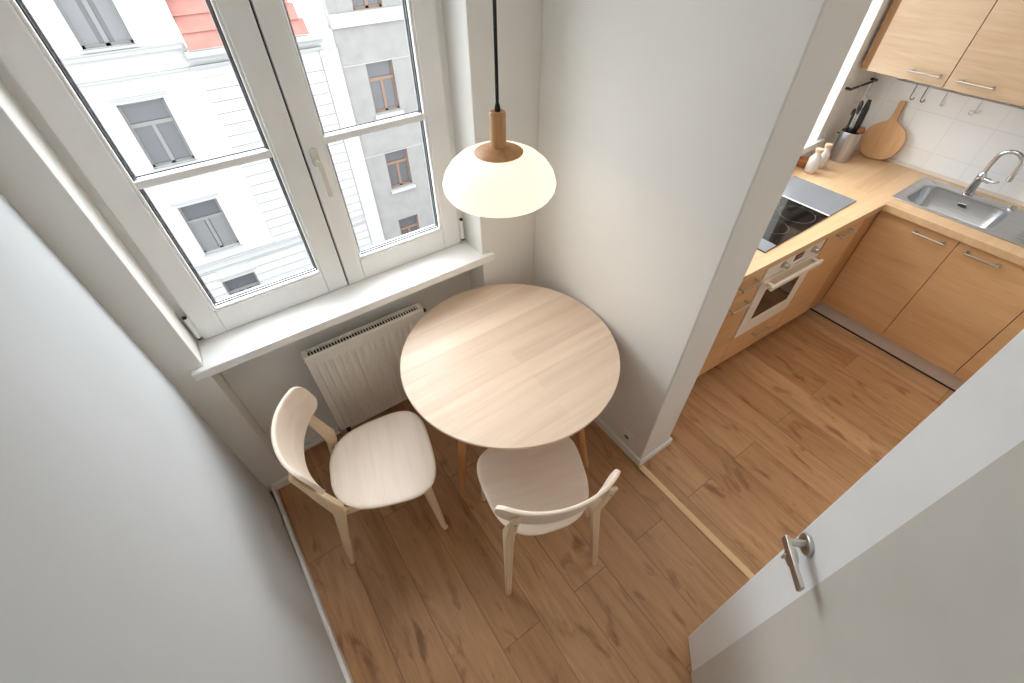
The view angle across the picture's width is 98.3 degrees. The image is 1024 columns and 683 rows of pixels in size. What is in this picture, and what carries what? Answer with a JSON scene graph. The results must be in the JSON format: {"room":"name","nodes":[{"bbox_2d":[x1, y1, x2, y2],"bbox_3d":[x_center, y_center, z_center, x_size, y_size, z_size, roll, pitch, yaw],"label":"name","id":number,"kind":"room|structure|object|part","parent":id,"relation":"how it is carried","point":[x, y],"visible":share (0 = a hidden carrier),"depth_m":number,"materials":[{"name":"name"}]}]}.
{"room":"dining room","nodes":[
{"label":"dining room","id":0,"kind":"room"},
{"bbox_2d":[0,192,345,682],"bbox_3d":[-0.279,1.003,0.237,0.330,2.720,3.820,-27,52,-23],"label":"wall","id":1,"kind":"structure","parent":0,"point":[137,546],"depth_m":0.90,"materials":[{"name":"white paint"}]},
{"bbox_2d":[271,486,353,682],"bbox_3d":[-0.565,1.431,1.676,0.026,0.055,2.287,-28,52,-24],"label":"baseboard","id":2,"kind":"structure","parent":1,"relation":"attached to","point":[343,665],"depth_m":1.96,"materials":[{"name":"white paint"}]},
{"bbox_2d":[0,0,542,491],"bbox_3d":[-0.690,-0.595,1.775,2.188,2.720,0.330,-27,52,-23],"label":"wall","id":3,"kind":"structure","parent":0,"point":[240,402],"depth_m":1.68,"materials":[{"name":"white paint"}]},
{"bbox_2d":[0,0,464,339],"bbox_3d":[-0.773,-0.783,1.519,1.285,1.469,0.155,-27,52,-23],"label":"window","id":4,"kind":"structure","parent":3,"relation":"attached to","point":[259,41],"depth_m":1.54,"materials":[{"name":"paint"}]},
{"bbox_3d":[-0.710,-0.627,1.650,0.030,0.175,0.047,-27,52,-23],"label":"handle","id":5,"kind":"part","parent":4,"relation":"part of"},
{"bbox_3d":[-0.525,-0.894,1.651,0.589,1.428,0.058,-27,52,-23],"label":"sash","id":6,"kind":"part","parent":4,"relation":"part of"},
{"bbox_2d":[271,398,407,489],"bbox_3d":[-0.604,0.375,2.690,1.680,0.055,0.162,-27,52,-23],"label":"baseboard","id":7,"kind":"structure","parent":3,"relation":"attached to","point":[283,482],"depth_m":2.48,"materials":[{"name":"white paint"}]},
{"bbox_2d":[191,241,494,381],"bbox_3d":[-0.697,-0.194,1.998,1.366,0.039,0.179,-27,52,-23],"label":"sill","id":8,"kind":"structure","parent":3,"relation":"attached to","point":[224,351],"depth_m":1.93,"materials":[{"name":"white paint"}]},
{"bbox_2d":[304,397,407,449],"bbox_3d":[-0.730,0.379,2.664,1.235,0.020,0.020,-27,52,-23],"label":"pipe","id":9,"kind":"object","parent":3,"relation":"attached to","point":[337,430],"visible":0.1,"depth_m":2.49,"materials":[{"name":"white metal"}]},
{"bbox_2d":[301,303,425,434],"bbox_3d":[-0.716,0.153,2.378,0.627,0.663,0.129,-27,52,-23],"label":"radiator","id":10,"kind":"object","parent":3,"relation":"attached to","point":[356,372],"visible":0.92,"depth_m":2.22,"materials":[{"name":"white metal"}]},
{"bbox_3d":[-0.715,0.136,2.350,0.587,0.588,0.010,-27,52,-23],"label":"panel","id":11,"kind":"part","parent":10,"relation":"part of","materials":[{"name":"white metal"}]},
{"bbox_2d":[301,303,422,358],"bbox_3d":[-0.706,-0.058,2.126,0.595,0.008,0.048,-27,52,-23],"label":"grille","id":12,"kind":"object","parent":10,"relation":"attached to","point":[327,347],"depth_m":2.12,"materials":[{"name":"white metal"}]},
{"bbox_2d":[270,309,953,682],"bbox_3d":[1.431,0.988,2.204,4.690,0.120,4.130,-27,52,-23],"label":"floor","id":13,"kind":"structure","parent":0,"point":[768,438],"depth_m":2.17,"materials":[{"name":"brown wood"}]},
{"bbox_2d":[271,387,447,564],"bbox_3d":[-0.622,0.553,1.977,0.538,0.847,0.460,-16,48,-14],"label":"dining chair","id":14,"kind":"object","parent":13,"relation":"on","point":[389,459],"visible":1,"depth_m":1.91,"materials":[{"name":"brown wood"}]},
{"bbox_3d":[-0.814,0.375,1.687,0.132,0.180,0.457,-16,48,-14],"label":"backrest","id":15,"kind":"part","parent":14,"relation":"part of","materials":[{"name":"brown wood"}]},
{"bbox_3d":[-0.724,0.744,1.825,0.109,0.796,0.064,-16,48,-14],"label":"leg","id":16,"kind":"part","parent":14,"relation":"part of","materials":[{"name":"brown wood"}]},
{"bbox_3d":[-0.860,0.488,2.072,0.109,0.796,0.064,-16,48,-14],"label":"leg","id":17,"kind":"part","parent":14,"relation":"part of","materials":[{"name":"brown wood"}]},
{"bbox_3d":[-0.542,0.664,1.882,0.345,0.040,0.020,-15,48,-14],"label":"seat rail","id":18,"kind":"part","parent":14,"relation":"part of","materials":[{"name":"brown wood"}]},
{"bbox_3d":[-0.579,0.529,1.976,0.446,0.028,0.460,-16,48,-14],"label":"seat","id":19,"kind":"part","parent":14,"relation":"part of","materials":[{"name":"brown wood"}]},
{"bbox_3d":[-0.355,0.766,2.053,0.076,0.439,0.043,8,47,8],"label":"leg","id":20,"kind":"part","parent":14,"relation":"part of","materials":[{"name":"brown wood"}]},
{"bbox_2d":[400,284,619,491],"bbox_3d":[-0.006,0.313,2.254,0.972,0.768,0.972,-27,52,-23],"label":"round table","id":21,"kind":"object","parent":13,"relation":"on","point":[499,366],"visible":0.99,"depth_m":1.92,"materials":[{"name":"brown wood"}]},
{"bbox_3d":[-0.232,0.500,2.104,0.138,0.725,0.049,-36,56,-29],"label":"leg","id":22,"kind":"part","parent":21,"relation":"part of","materials":[{"name":"brown wood"}]},
{"bbox_3d":[0.328,0.411,2.184,0.188,0.728,0.050,13,48,12],"label":"leg","id":23,"kind":"part","parent":21,"relation":"part of","materials":[{"name":"brown wood"}]},
{"bbox_2d":[477,437,620,595],"bbox_3d":[0.114,0.643,1.884,0.460,0.847,0.538,-13,47,-12],"label":"dining chair","id":24,"kind":"object","parent":13,"relation":"on","point":[541,490],"visible":0.99,"depth_m":1.87,"materials":[{"name":"brown wood"}]},
{"bbox_3d":[-0.129,0.681,2.133,0.076,0.439,0.043,31,54,27],"label":"leg","id":25,"kind":"part","parent":24,"relation":"part of","materials":[{"name":"brown wood"}]},
{"bbox_3d":[-0.013,0.825,1.740,0.064,0.796,0.109,-13,47,-12],"label":"leg","id":26,"kind":"part","parent":24,"relation":"part of","materials":[{"name":"brown wood"}]},
{"bbox_3d":[0.100,0.599,1.902,0.460,0.028,0.446,-13,47,-12],"label":"seat","id":27,"kind":"part","parent":24,"relation":"part of","materials":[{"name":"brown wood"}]},
{"bbox_3d":[0.173,0.552,1.509,0.457,0.180,0.132,-13,47,-12],"label":"backrest","id":28,"kind":"part","parent":24,"relation":"part of","materials":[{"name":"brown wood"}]},
{"bbox_3d":[0.264,0.597,1.938,0.020,0.040,0.345,-13,47,-11],"label":"seat rail","id":29,"kind":"part","parent":24,"relation":"part of","materials":[{"name":"brown wood"}]},
{"bbox_3d":[0.350,0.741,1.817,0.064,0.796,0.109,-13,47,-12],"label":"leg","id":30,"kind":"part","parent":24,"relation":"part of","materials":[{"name":"brown wood"}]},
{"bbox_2d":[639,465,754,579],"bbox_3d":[1.082,1.063,2.048,0.036,0.006,1.304,-27,52,-24],"label":"trim","id":31,"kind":"structure","parent":13,"relation":"on","point":[653,479],"depth_m":2.19,"materials":[{"name":"brown wood"}]},
{"bbox_2d":[698,270,765,375],"bbox_3d":[0.921,-0.146,2.549,0.602,0.761,0.578,-27,52,-23],"label":"base cabinet","id":32,"kind":"object","parent":13,"relation":"on","point":[747,289],"visible":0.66,"depth_m":2.43,"materials":[{"name":"brown wood"}]},
{"bbox_3d":[1.046,0.076,2.494,0.580,0.497,0.018,-25,51,-21],"label":"drawer","id":33,"kind":"part","parent":32,"relation":"part of","materials":[{"name":"brown wood"}]},
{"bbox_3d":[1.197,-0.179,2.322,0.150,0.018,0.035,-25,51,-21],"label":"handle","id":34,"kind":"part","parent":32,"relation":"part of","materials":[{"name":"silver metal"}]},
{"bbox_3d":[1.044,-0.142,2.267,0.580,0.127,0.018,-25,51,-21],"label":"drawer","id":35,"kind":"part","parent":32,"relation":"part of","materials":[{"name":"brown wood"}]},
{"bbox_3d":[1.043,-0.227,2.178,0.580,0.114,0.018,-25,51,-21],"label":"drawer","id":36,"kind":"part","parent":32,"relation":"part of","materials":[{"name":"brown wood"}]},
{"bbox_3d":[1.196,-0.279,2.217,0.150,0.018,0.035,-25,51,-21],"label":"handle","id":37,"kind":"part","parent":32,"relation":"part of","materials":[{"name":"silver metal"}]},
{"bbox_2d":[719,308,785,363],"bbox_3d":[1.393,-0.366,2.756,0.558,0.761,0.571,-27,52,-23],"label":"housing","id":38,"kind":"object","parent":13,"relation":"on","point":[759,331],"visible":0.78,"depth_m":2.78,"materials":[{"name":"brown wood"}]},
{"bbox_3d":[1.559,-0.066,2.768,0.150,0.018,0.035,-25,51,-21],"label":"handle","id":39,"kind":"part","parent":38,"relation":"part of","materials":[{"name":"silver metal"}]},
{"bbox_2d":[732,239,825,338],"bbox_3d":[1.404,-0.435,2.658,0.532,0.525,0.573,-27,52,-23],"label":"oven","id":40,"kind":"object","parent":38,"relation":"in","point":[781,281],"visible":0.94,"depth_m":2.48,"materials":[{"name":"beige metal"}]},
{"bbox_3d":[1.438,-0.397,2.321,0.040,0.040,0.032,-27,52,-23],"label":"knob","id":41,"kind":"part","parent":40,"relation":"part of","materials":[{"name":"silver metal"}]},
{"bbox_3d":[1.516,-0.454,2.376,0.510,0.093,0.020,-25,51,-21],"label":"control panel","id":42,"kind":"part","parent":40,"relation":"part of","materials":[{"name":"beige metal"}]},
{"bbox_3d":[1.660,-0.499,2.417,0.040,0.040,0.032,-27,52,-23],"label":"knob","id":43,"kind":"part","parent":40,"relation":"part of","materials":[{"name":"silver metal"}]},
{"bbox_2d":[773,219,864,330],"bbox_3d":[1.777,-0.543,2.922,0.390,0.761,0.565,-27,52,-23],"label":"base cabinet","id":44,"kind":"object","parent":13,"relation":"on","point":[834,246],"visible":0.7,"depth_m":2.75,"materials":[{"name":"brown wood"}]},
{"bbox_2d":[807,210,881,309],"bbox_3d":[2.057,-0.594,2.958,0.182,0.746,0.311,-27,52,-23],"label":"cabinet filler","id":45,"kind":"object","parent":44,"relation":"attached to","point":[867,223],"visible":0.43,"depth_m":2.85,"materials":[{"name":"brown wood"}]},
{"bbox_3d":[1.898,-0.614,2.511,0.150,0.018,0.035,-25,51,-21],"label":"handle","id":46,"kind":"part","parent":44,"relation":"part of","materials":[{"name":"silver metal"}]},
{"bbox_2d":[812,301,964,389],"bbox_3d":[2.578,0.069,2.900,0.018,0.127,1.300,-27,52,-23],"label":"kickboard","id":47,"kind":"object","parent":13,"relation":"on","point":[949,379],"visible":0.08,"depth_m":2.95,"materials":[{"name":"metal"}]},
{"bbox_2d":[810,308,955,391],"bbox_3d":[2.569,0.116,2.941,0.003,0.010,1.300,-27,52,-23],"label":"seal","id":48,"kind":"object","parent":47,"relation":"attached to","point":[810,308],"visible":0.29,"depth_m":2.98,"materials":[{"name":"black plastic"}]},
{"bbox_2d":[822,210,1023,373],"bbox_3d":[2.646,-0.401,2.757,0.588,0.731,0.819,-27,52,-23],"label":"base cabinet","id":49,"kind":"object","parent":13,"relation":"on","point":[938,297],"visible":0.92,"depth_m":2.62,"materials":[{"name":"brown wood"}]},
{"bbox_2d":[741,146,1023,282],"bbox_3d":[1.928,-0.402,2.217,2.292,0.055,1.818,-27,52,-23],"label":"countertop","id":50,"kind":"structure","parent":49,"relation":"on","point":[871,182],"depth_m":2.57,"materials":[{"name":"brown wood"}]},
{"bbox_2d":[757,195,829,252],"bbox_3d":[1.426,-0.700,2.479,0.611,0.020,0.390,-27,52,-23],"label":"cooktop","id":51,"kind":"object","parent":50,"relation":"in","point":[791,217],"visible":0.34,"depth_m":2.45,"materials":[{"name":"black glass"}]},
{"bbox_2d":[797,156,808,167],"bbox_3d":[1.912,-1.180,2.916,0.077,0.050,0.077,-27,52,-23],"label":"wooden bowl","id":52,"kind":"object","parent":50,"relation":"on","point":[802,161],"visible":0.72,"depth_m":2.91,"materials":[{"name":"brown wood"}]},
{"bbox_2d":[804,147,823,173],"bbox_3d":[1.929,-1.153,2.820,0.071,0.150,0.071,-27,52,-23],"label":"cruet bottle","id":53,"kind":"object","parent":50,"relation":"on","point":[813,163],"visible":1,"depth_m":2.81,"materials":[{"name":"white ceramic"}]},
{"bbox_2d":[782,176,855,215],"bbox_3d":[1.797,-0.882,2.662,0.289,0.006,0.390,-27,52,-23],"label":"glass","id":54,"kind":"object","parent":50,"relation":"on","point":[822,199],"visible":0.76,"depth_m":2.64,"materials":[{"name":"grey glass"}]},
{"bbox_2d":[818,143,832,168],"bbox_3d":[2.020,-1.204,2.868,0.068,0.150,0.068,-27,52,-23],"label":"cruet bottle","id":55,"kind":"object","parent":50,"relation":"on","point":[825,155],"visible":0.77,"depth_m":2.84,"materials":[{"name":"white ceramic"}]},
{"bbox_2d":[829,127,862,162],"bbox_3d":[2.211,-1.303,2.938,0.124,0.184,0.124,-27,52,-23],"label":"pot","id":56,"kind":"object","parent":50,"relation":"on","point":[845,144],"visible":0.88,"depth_m":2.91,"materials":[{"name":"metal"}]},
{"bbox_2d":[844,109,855,131],"bbox_3d":[2.146,-1.343,2.874,0.058,0.318,0.021,-18,49,-16],"label":"scissors","id":57,"kind":"object","parent":56,"relation":"in","point":[853,111],"visible":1,"depth_m":2.80,"materials":[{"name":"black plastic"}]},
{"bbox_2d":[849,100,863,132],"bbox_3d":[2.188,-1.368,2.873,0.046,0.355,0.015,32,54,27],"label":"ladle","id":58,"kind":"object","parent":56,"relation":"in","point":[861,103],"visible":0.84,"depth_m":2.78,"materials":[{"name":"silver metal"}]},
{"bbox_2d":[856,127,865,134],"bbox_3d":[2.257,-1.307,2.920,0.047,0.201,0.048,-27,52,-23],"label":"wooden masher","id":59,"kind":"object","parent":56,"relation":"in","point":[861,130],"visible":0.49,"depth_m":2.85,"materials":[{"name":"brown wood"}]},
{"bbox_2d":[851,99,871,133],"bbox_3d":[2.243,-1.384,2.892,0.038,0.350,0.069,17,49,16],"label":"spatula","id":60,"kind":"object","parent":56,"relation":"in","point":[865,109],"visible":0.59,"depth_m":2.83,"materials":[{"name":"black plastic"}]},
{"bbox_2d":[860,101,906,159],"bbox_3d":[2.453,-1.373,2.885,0.074,0.343,0.244,-27,52,-23],"label":"chopping board","id":61,"kind":"object","parent":50,"relation":"on","point":[881,140],"visible":1,"depth_m":2.90,"materials":[{"name":"brown wood"}]},
{"bbox_3d":[2.866,-0.883,2.644,0.018,0.018,1.800,-27,52,-23],"label":"worktop edge strip","id":62,"kind":"part","parent":50,"relation":"part of","materials":[{"name":"beige wood"}]},
{"bbox_2d":[891,177,1023,247],"bbox_3d":[2.757,-0.579,2.456,0.439,0.180,1.112,-27,52,-23],"label":"sink","id":63,"kind":"object","parent":50,"relation":"in","point":[997,219],"visible":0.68,"depth_m":2.62,"materials":[{"name":"silver metal"}]},
{"bbox_3d":[2.574,-0.733,2.621,0.335,0.158,0.448,-27,52,-23],"label":"bowl","id":64,"kind":"part","parent":63,"relation":"part of","materials":[{"name":"silver metal"}]},
{"bbox_3d":[2.860,-0.765,2.524,0.048,0.022,0.048,-27,52,-23],"label":"drain knob","id":65,"kind":"part","parent":63,"relation":"part of","materials":[{"name":"silver metal"}]},
{"bbox_2d":[962,149,1023,195],"bbox_3d":[2.748,-0.946,2.518,0.055,0.283,0.158,-17,48,-15],"label":"tap","id":66,"kind":"object","parent":50,"relation":"on","point":[981,177],"visible":1,"depth_m":2.52,"materials":[{"name":"silver metal"}]},
{"bbox_3d":[2.753,-0.919,2.543,0.033,0.038,0.081,-14,48,-13],"label":"lever","id":67,"kind":"part","parent":66,"relation":"part of","materials":[{"name":"silver metal"}]},
{"bbox_3d":[2.756,-0.988,2.470,0.025,0.157,0.141,-23,50,-20],"label":"spout","id":68,"kind":"part","parent":66,"relation":"part of","materials":[{"name":"silver metal"}]},
{"bbox_3d":[2.324,-0.419,2.777,0.018,0.728,0.404,-27,52,-23],"label":"door","id":69,"kind":"part","parent":49,"relation":"part of","materials":[{"name":"brown wood"}]},
{"bbox_3d":[2.345,-0.582,2.491,0.036,0.018,0.158,-27,52,-23],"label":"handle","id":70,"kind":"part","parent":49,"relation":"part of","materials":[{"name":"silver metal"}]},
{"bbox_3d":[2.558,-0.177,2.542,0.018,0.728,0.411,-27,52,-23],"label":"door","id":71,"kind":"part","parent":49,"relation":"part of","materials":[{"name":"brown wood"}]},
{"bbox_3d":[2.490,-0.433,2.346,0.036,0.018,0.158,-27,52,-23],"label":"handle","id":72,"kind":"part","parent":49,"relation":"part of","materials":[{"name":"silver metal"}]},
{"bbox_2d":[954,311,1023,381],"bbox_3d":[2.994,-0.042,2.409,0.588,0.731,0.392,-27,52,-23],"label":"base cabinet","id":73,"kind":"object","parent":13,"relation":"on","point":[966,371],"visible":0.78,"depth_m":2.48,"materials":[{"name":"brown wood"}]},
{"bbox_2d":[533,0,872,458],"bbox_3d":[0.494,-0.610,1.779,0.228,2.720,1.000,-27,52,-23],"label":"wall partition","id":74,"kind":"structure","parent":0,"point":[672,134],"depth_m":1.51,"materials":[{"name":"white paint"}]},
{"bbox_2d":[621,427,633,445],"bbox_3d":[0.623,0.514,2.396,0.012,0.082,0.082,-27,52,-23],"label":"wall socket","id":75,"kind":"object","parent":74,"relation":"attached to","point":[626,435],"visible":1,"depth_m":2.39,"materials":[{"name":"white plastic"}]},
{"bbox_2d":[594,417,672,466],"bbox_3d":[0.511,0.321,2.732,0.256,0.055,1.000,-27,52,-23],"label":"baseboard","id":76,"kind":"structure","parent":74,"relation":"attached to","point":[598,421],"depth_m":2.46,"materials":[{"name":"white paint"}]},
{"bbox_2d":[801,0,892,156],"bbox_3d":[1.403,-1.396,2.525,2.502,2.720,0.300,-27,52,-23],"label":"wall","id":77,"kind":"structure","parent":0,"point":[834,116],"depth_m":2.77,"materials":[{"name":"white paint"}]},
{"bbox_2d":[801,138,824,154],"bbox_3d":[1.391,-1.078,2.732,1.555,0.042,0.225,-27,52,-23],"label":"sill","id":78,"kind":"structure","parent":77,"relation":"attached to","point":[811,144],"depth_m":2.92,"materials":[{"name":"white paint"}]},
{"bbox_2d":[845,78,877,90],"bbox_3d":[2.213,-1.627,2.800,0.327,0.016,0.039,-27,52,-23],"label":"rod","id":79,"kind":"object","parent":77,"relation":"attached to","point":[872,79],"visible":1,"depth_m":2.77,"materials":[{"name":"black metal"}]},
{"bbox_2d":[688,329,1023,682],"bbox_3d":[0.674,0.800,0.884,0.096,2.047,0.875,6,47,6],"label":"door","id":80,"kind":"structure","parent":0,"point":[915,573],"depth_m":0.78,"materials":[{"name":"white paint"}]},
{"bbox_3d":[0.697,0.536,1.069,0.047,0.026,0.124,6,45,6],"label":"lever","id":81,"kind":"part","parent":80,"relation":"part of","materials":[{"name":"silver metal"}]},
{"bbox_3d":[0.670,0.842,0.840,0.006,2.020,0.673,6,45,6],"label":"panel","id":82,"kind":"part","parent":80,"relation":"part of","materials":[{"name":"white paint"}]},
{"bbox_3d":[1.413,-0.989,0.145,4.690,0.150,4.130,-27,52,-23],"label":"ceiling","id":83,"kind":"structure","parent":0,"visible":0},
{"bbox_2d":[443,0,555,217],"bbox_3d":[-0.043,-0.898,1.012,0.362,1.206,0.362,-27,52,-23],"label":"pendant lamp","id":84,"kind":"object","parent":83,"relation":"hanging from","point":[498,177],"visible":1,"depth_m":1.30,"materials":[{"name":"white glass"}]},
{"bbox_3d":[-0.044,-0.989,0.917,0.010,0.925,0.010,-27,52,-23],"label":"cord","id":85,"kind":"part","parent":84,"relation":"part of","materials":[{"name":"black plastic"}]},
{"bbox_3d":[-0.040,-0.529,1.397,0.362,0.139,0.362,-27,52,-23],"label":"lamp shade","id":86,"kind":"part","parent":84,"relation":"part of","materials":[{"name":"white glass"}]},
{"bbox_3d":[3.439,-0.749,1.885,0.200,2.720,3.520,-27,52,-23],"label":"wall","id":87,"kind":"structure","parent":0,"visible":0},
{"bbox_2d":[860,0,997,87],"bbox_3d":[2.325,-1.814,2.330,0.374,0.711,0.444,-27,52,-23],"label":"upper cabinet","id":88,"kind":"object","parent":87,"relation":"attached to","point":[924,41],"depth_m":2.38,"materials":[{"name":"brown wood"}]},
{"bbox_3d":[2.233,-1.942,2.454,0.322,0.711,0.045,-27,52,-23],"label":"cabinet filler","id":89,"kind":"part","parent":88,"relation":"part of","materials":[{"name":"beige wood"}]},
{"bbox_3d":[2.254,-1.464,2.419,0.036,0.018,0.158,-27,52,-23],"label":"handle","id":90,"kind":"part","parent":88,"relation":"part of","materials":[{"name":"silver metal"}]},
{"bbox_2d":[849,72,1023,201],"bbox_3d":[2.912,-1.058,2.395,0.008,0.620,1.970,-27,52,-23],"label":"tiles","id":91,"kind":"structure","parent":87,"relation":"attached to","point":[945,140],"depth_m":2.68,"materials":[{"name":"white tile"}]},
{"bbox_2d":[897,79,1023,109],"bbox_3d":[2.612,-1.444,2.581,0.018,0.010,0.680,-27,52,-23],"label":"hook rail","id":92,"kind":"object","parent":91,"relation":"attached to","point":[903,80],"visible":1,"depth_m":2.57,"materials":[{"name":"silver metal"}]},
{"bbox_2d":[968,99,983,114],"bbox_3d":[2.673,-1.344,2.542,0.004,0.091,0.050,-27,52,-23],"label":"wire hook","id":93,"kind":"object","parent":92,"relation":"hanging from","point":[983,99],"visible":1,"depth_m":2.55,"materials":[{"name":"silver metal"}]},
{"bbox_2d":[943,0,1023,105],"bbox_3d":[2.554,-1.578,2.101,0.374,0.711,0.352,-27,52,-23],"label":"upper cabinet","id":94,"kind":"object","parent":87,"relation":"attached to","point":[992,66],"visible":1,"depth_m":2.20,"materials":[{"name":"brown wood"}]},
{"bbox_3d":[2.390,-1.323,2.283,0.036,0.018,0.158,-27,52,-23],"label":"handle","id":95,"kind":"part","parent":94,"relation":"part of","materials":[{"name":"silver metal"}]},
{"label":"outside","id":96,"kind":"structure","parent":0,"visible":0},
{"bbox_3d":[-5.905,3.769,15.303,80.000,0.300,15.400,-27,52,-23],"label":"ground","id":97,"kind":"structure","parent":96,"visible":0},
{"bbox_2d":[16,0,384,299],"bbox_3d":[-10.962,-5.504,14.543,11.923,14.097,1.840,-27,52,-23],"label":"apartment building","id":98,"kind":"structure","parent":97,"relation":"on","point":[164,103],"depth_m":13.74,"materials":[{"name":"paint"}]},
{"bbox_2d":[57,0,129,44],"bbox_3d":[-10.649,-8.239,11.271,1.025,1.076,0.008,-27,52,-23],"label":"curtain","id":99,"kind":"object","parent":98,"relation":"hanging from","point":[93,22],"depth_m":11.32,"materials":[{"name":"white fabric"}]},
{"bbox_3d":[-10.660,-8.457,11.063,1.108,1.761,0.020,-27,52,-23],"label":"pane","id":100,"kind":"part","parent":98,"relation":"part of","materials":[{"name":"grey glass"}]},
{"bbox_3d":[-12.347,-6.471,11.005,7.682,0.660,0.120,-27,52,-23],"label":"cornice","id":101,"kind":"part","parent":98,"relation":"part of","materials":[{"name":"white paint"}]},
{"bbox_2d":[107,91,165,102],"bbox_3d":[-10.533,-6.875,12.446,1.402,0.047,0.070,-27,52,-23],"label":"hood","id":102,"kind":"object","parent":98,"relation":"attached to","point":[149,94],"depth_m":12.43,"materials":[{"name":"white paint"}]},
{"bbox_3d":[-10.649,-6.288,13.312,1.119,1.767,0.020,-27,52,-23],"label":"pane","id":103,"kind":"part","parent":98,"relation":"part of","materials":[{"name":"grey glass"}]},
{"bbox_2d":[171,193,217,206],"bbox_3d":[-10.522,-4.699,14.702,1.414,0.047,0.070,-27,52,-23],"label":"hood","id":104,"kind":"object","parent":98,"relation":"attached to","point":[207,196],"depth_m":14.69,"materials":[{"name":"white paint"}]},
{"bbox_3d":[-10.638,-4.108,15.572,1.131,1.779,0.020,-27,52,-23],"label":"pane","id":105,"kind":"part","parent":98,"relation":"part of","materials":[{"name":"grey glass"}]},
{"bbox_2d":[190,215,235,249],"bbox_3d":[-10.627,-3.888,15.783,1.049,1.087,0.008,-27,52,-23],"label":"curtain","id":106,"kind":"object","parent":98,"relation":"hanging from","point":[214,232],"depth_m":15.77,"materials":[{"name":"white fabric"}]},
{"bbox_2d":[217,268,255,281],"bbox_3d":[-10.516,-2.554,16.921,1.414,0.047,0.070,-27,52,-23],"label":"hood","id":107,"kind":"object","parent":98,"relation":"attached to","point":[248,270],"depth_m":16.90,"materials":[{"name":"white paint"}]},
{"bbox_3d":[-10.633,-1.975,17.779,1.131,1.744,0.020,-27,52,-23],"label":"pane","id":108,"kind":"part","parent":98,"relation":"part of","materials":[{"name":"grey glass"}]},
{"bbox_2d":[321,0,436,240],"bbox_3d":[-1.294,-10.478,18.362,11.028,14.963,0.580,-27,52,-23],"label":"building","id":109,"kind":"structure","parent":97,"relation":"on","point":[370,39],"depth_m":16.33,"materials":[{"name":"paint"}]},
{"bbox_3d":[-4.750,-11.466,13.870,0.948,1.602,0.020,-27,52,-23],"label":"pane","id":110,"kind":"part","parent":109,"relation":"part of","materials":[{"name":"glass"}]},
{"bbox_3d":[-4.732,-9.306,16.116,0.931,1.590,0.020,-27,52,-23],"label":"pane","id":111,"kind":"part","parent":109,"relation":"part of","materials":[{"name":"grey glass"}]},
{"bbox_3d":[-4.731,-7.203,18.287,0.907,1.484,0.020,-27,52,-23],"label":"pane","id":112,"kind":"part","parent":109,"relation":"part of","materials":[{"name":"grey glass"}]},
{"bbox_3d":[-4.738,-5.096,20.453,0.878,1.543,0.020,-27,52,-23],"label":"pane","id":113,"kind":"part","parent":109,"relation":"part of","materials":[{"name":"grey glass"}]}
]}

